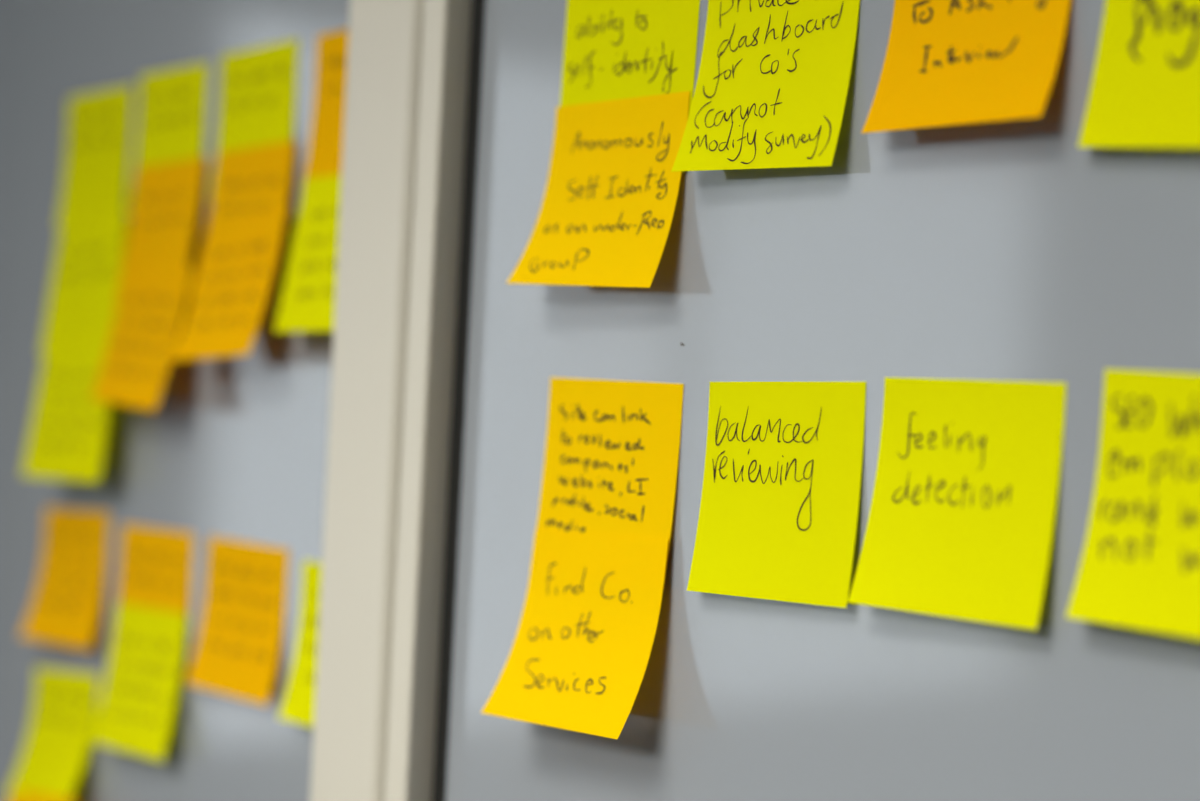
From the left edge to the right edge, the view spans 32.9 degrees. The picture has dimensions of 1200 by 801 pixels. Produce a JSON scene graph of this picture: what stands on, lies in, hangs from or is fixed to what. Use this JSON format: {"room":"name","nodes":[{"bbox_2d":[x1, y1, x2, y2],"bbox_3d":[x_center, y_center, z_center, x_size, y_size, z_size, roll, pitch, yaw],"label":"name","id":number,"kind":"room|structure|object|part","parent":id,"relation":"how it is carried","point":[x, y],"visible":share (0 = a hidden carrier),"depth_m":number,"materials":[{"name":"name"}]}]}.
{"room":"office meeting room","nodes":[
{"label":"office meeting room","id":0,"kind":"room"},
{"bbox_3d":[0.249,0.166,0.627,0.100,2.700,5.800,3,0,-42],"label":"wall","id":1,"kind":"structure","parent":0,"visible":0},
{"bbox_2d":[0,0,349,800],"bbox_3d":[-0.695,-0.002,1.613,0.014,1.550,1.862,3,0,-42],"label":"board","id":2,"kind":"object","parent":1,"relation":"attached to","point":[231,447],"visible":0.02,"depth_m":1.08,"materials":[{"name":"metal"}]},
{"bbox_2d":[9,790,72,800],"bbox_3d":[-0.321,0.253,1.115,0.034,0.076,0.082,3,0,-40],"label":"sticky note","id":3,"kind":"object","parent":2,"relation":"attached to","point":[29,796],"visible":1,"depth_m":1.13,"materials":[{"name":"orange paper"}]},
{"bbox_2d":[4,667,98,800],"bbox_3d":[-0.308,0.189,1.141,0.020,0.078,0.081,3,0,-40],"label":"sticky note","id":4,"kind":"object","parent":2,"relation":"attached to","point":[62,721],"visible":1,"depth_m":1.14,"materials":[{"name":"paper"}]},
{"bbox_2d":[19,508,108,648],"bbox_3d":[-0.301,0.098,1.141,0.014,0.077,0.079,3,0,-42],"label":"sticky note","id":5,"kind":"object","parent":2,"relation":"attached to","point":[66,602],"visible":1,"depth_m":1.14,"materials":[{"name":"orange paper"}]},
{"bbox_2d":[21,343,109,482],"bbox_3d":[-0.291,0.006,1.121,0.076,0.076,0.012,3,0,42],"label":"sticky note","id":6,"kind":"object","parent":2,"relation":"attached to","point":[68,429],"visible":1,"depth_m":1.12,"materials":[{"name":"paper"}]},
{"bbox_2d":[40,212,126,354],"bbox_3d":[-0.288,-0.064,1.133,0.011,0.080,0.080,3,0,-42],"label":"sticky note","id":7,"kind":"object","parent":2,"relation":"attached to","point":[81,307],"visible":1,"depth_m":1.13,"materials":[{"name":"paper"}]},
{"bbox_2d":[56,85,132,227],"bbox_3d":[-0.285,-0.137,1.144,0.004,0.076,0.076,3,-1,-42],"label":"sticky note","id":8,"kind":"object","parent":2,"relation":"attached to","point":[95,176],"visible":1,"depth_m":1.14,"materials":[{"name":"paper"}]},
{"bbox_2d":[92,602,187,760],"bbox_3d":[-0.243,0.147,1.072,0.012,0.075,0.076,3,-2,-42],"label":"sticky note","id":9,"kind":"object","parent":2,"relation":"attached to","point":[138,700],"visible":1,"depth_m":1.07,"materials":[{"name":"paper"}]},
{"bbox_2d":[92,263,192,410],"bbox_3d":[-0.241,-0.035,1.065,0.015,0.078,0.076,3,0,-41],"label":"sticky note","id":10,"kind":"object","parent":2,"relation":"attached to","point":[152,298],"visible":1,"depth_m":1.06,"materials":[{"name":"orange paper"}]},
{"bbox_2d":[117,524,193,676],"bbox_3d":[-0.238,0.106,1.077,0.005,0.076,0.076,3,-1,-42],"label":"sticky note","id":11,"kind":"object","parent":2,"relation":"attached to","point":[156,564],"visible":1,"depth_m":1.08,"materials":[{"name":"orange paper"}]},
{"bbox_2d":[115,157,205,304],"bbox_3d":[-0.233,-0.089,1.075,0.011,0.075,0.072,3,-2,-42],"label":"sticky note","id":12,"kind":"object","parent":2,"relation":"attached to","point":[166,199],"visible":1,"depth_m":1.07,"materials":[{"name":"orange paper"}]},
{"bbox_2d":[127,62,208,212],"bbox_3d":[-0.231,-0.139,1.083,0.005,0.076,0.072,3,-1,-42],"label":"sticky note","id":13,"kind":"object","parent":2,"relation":"attached to","point":[172,102],"visible":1,"depth_m":1.08,"materials":[{"name":"paper"}]},
{"bbox_2d":[171,206,287,360],"bbox_3d":[-0.183,-0.057,1.002,0.022,0.077,0.076,3,0,-42],"label":"sticky note","id":14,"kind":"object","parent":2,"relation":"attached to","point":[241,253],"visible":1,"depth_m":1.00,"materials":[{"name":"orange paper"}]},
{"bbox_2d":[185,536,288,705],"bbox_3d":[-0.181,0.108,1.008,0.010,0.075,0.074,3,0,-42],"label":"sticky note","id":15,"kind":"object","parent":2,"relation":"attached to","point":[236,653],"visible":1,"depth_m":1.01,"materials":[{"name":"orange paper"}]},
{"bbox_2d":[189,140,294,295],"bbox_3d":[-0.178,-0.090,1.011,0.014,0.075,0.072,3,-2,-42],"label":"sticky note","id":16,"kind":"object","parent":2,"relation":"attached to","point":[253,179],"visible":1,"depth_m":1.01,"materials":[{"name":"orange paper"}]},
{"bbox_2d":[209,38,297,200],"bbox_3d":[-0.174,-0.140,1.020,0.004,0.076,0.072,3,-1,-42],"label":"sticky note","id":17,"kind":"object","parent":2,"relation":"attached to","point":[258,85],"visible":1,"depth_m":1.02,"materials":[{"name":"paper"}]},
{"bbox_2d":[278,560,321,726],"bbox_3d":[-0.123,0.114,0.941,0.011,0.075,0.076,3,-1,-42],"label":"sticky note","id":18,"kind":"object","parent":2,"relation":"attached to","point":[298,704],"visible":0.25,"depth_m":0.96,"materials":[{"name":"paper"}]},
{"bbox_2d":[274,174,341,331],"bbox_3d":[-0.124,-0.069,0.942,0.016,0.075,0.076,3,-1,-42],"label":"sticky note","id":19,"kind":"object","parent":2,"relation":"attached to","point":[307,302],"visible":0.59,"depth_m":0.96,"materials":[{"name":"paper"}]},
{"bbox_2d":[302,29,348,190],"bbox_3d":[-0.115,-0.138,0.952,0.006,0.076,0.076,3,-1,-42],"label":"sticky note","id":20,"kind":"object","parent":2,"relation":"attached to","point":[325,150],"visible":0.36,"depth_m":0.97,"materials":[{"name":"orange paper"}]},
{"bbox_2d":[310,0,485,800],"bbox_3d":[-0.081,0.150,0.882,0.055,2.700,0.080,3,0,-42],"label":"trim","id":21,"kind":"structure","parent":1,"relation":"attached to","point":[414,76],"depth_m":0.86,"materials":[{"name":"beige paint"}]},
{"bbox_3d":[-0.090,0.150,0.894,0.054,2.700,0.050,3,0,-41],"label":"plate","id":22,"kind":"part","parent":21,"relation":"part of","materials":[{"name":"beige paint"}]},
{"bbox_2d":[446,0,1199,800],"bbox_3d":[0.559,0.054,0.176,0.038,1.550,1.820,3,0,-42],"label":"board","id":23,"kind":"object","parent":1,"relation":"attached to","point":[1005,250],"visible":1,"depth_m":0.69,"materials":[{"name":"metal"}]},
{"bbox_2d":[481,529,668,738],"bbox_3d":[-0.010,0.086,0.764,0.025,0.072,0.076,3,-2,-42],"label":"sticky note","id":24,"kind":"object","parent":23,"relation":"attached to","point":[578,659],"visible":1,"depth_m":0.77,"materials":[{"name":"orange paper"}]},
{"bbox_2d":[507,91,689,287],"bbox_3d":[-0.002,-0.079,0.771,0.021,0.074,0.076,3,0,-42],"label":"sticky note","id":25,"kind":"object","parent":23,"relation":"attached to","point":[605,217],"visible":1,"depth_m":0.77,"materials":[{"name":"orange paper"}]},
{"bbox_2d":[530,377,683,589],"bbox_3d":[0.002,0.030,0.774,0.005,0.076,0.076,3,0,-42],"label":"sticky note","id":26,"kind":"object","parent":23,"relation":"attached to","point":[611,458],"visible":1,"depth_m":0.77,"materials":[{"name":"orange paper"}]},
{"bbox_2d":[560,0,699,171],"bbox_3d":[0.009,-0.124,0.777,0.003,0.078,0.078,3,0,-42],"label":"sticky note","id":27,"kind":"object","parent":23,"relation":"attached to","point":[614,49],"visible":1,"depth_m":0.78,"materials":[{"name":"paper"}]},
{"bbox_2d":[671,0,859,171],"bbox_3d":[0.058,-0.118,0.713,0.014,0.075,0.074,3,0,-42],"label":"sticky note","id":28,"kind":"object","parent":23,"relation":"attached to","point":[771,90],"visible":1,"depth_m":0.71,"materials":[{"name":"paper"}]},
{"bbox_2d":[687,382,865,607],"bbox_3d":[0.060,0.031,0.706,0.008,0.076,0.074,3,-2,-42],"label":"sticky note","id":29,"kind":"object","parent":23,"relation":"attached to","point":[779,505],"visible":1,"depth_m":0.70,"materials":[{"name":"paper"}]},
{"bbox_2d":[848,377,1065,629],"bbox_3d":[0.112,0.031,0.644,0.013,0.075,0.072,3,0,-42],"label":"sticky note","id":30,"kind":"object","parent":23,"relation":"attached to","point":[960,524],"visible":1,"depth_m":0.64,"materials":[{"name":"paper"}]},
{"bbox_2d":[861,0,1070,132],"bbox_3d":[0.117,-0.123,0.646,0.014,0.074,0.071,3,0,-42],"label":"sticky note","id":31,"kind":"object","parent":23,"relation":"attached to","point":[947,62],"visible":1,"depth_m":0.65,"materials":[{"name":"orange paper"}]},
{"bbox_2d":[1066,369,1199,638],"bbox_3d":[0.169,0.030,0.580,0.012,0.075,0.074,3,1,-42],"label":"sticky note","id":32,"kind":"object","parent":23,"relation":"attached to","point":[1139,568],"visible":1,"depth_m":0.59,"materials":[{"name":"paper"}]},
{"bbox_2d":[1078,0,1199,147],"bbox_3d":[0.174,-0.110,0.586,0.007,0.080,0.079,3,0,-42],"label":"sticky note","id":33,"kind":"object","parent":23,"relation":"attached to","point":[1145,89],"visible":1,"depth_m":0.60,"materials":[{"name":"paper"}]}
]}

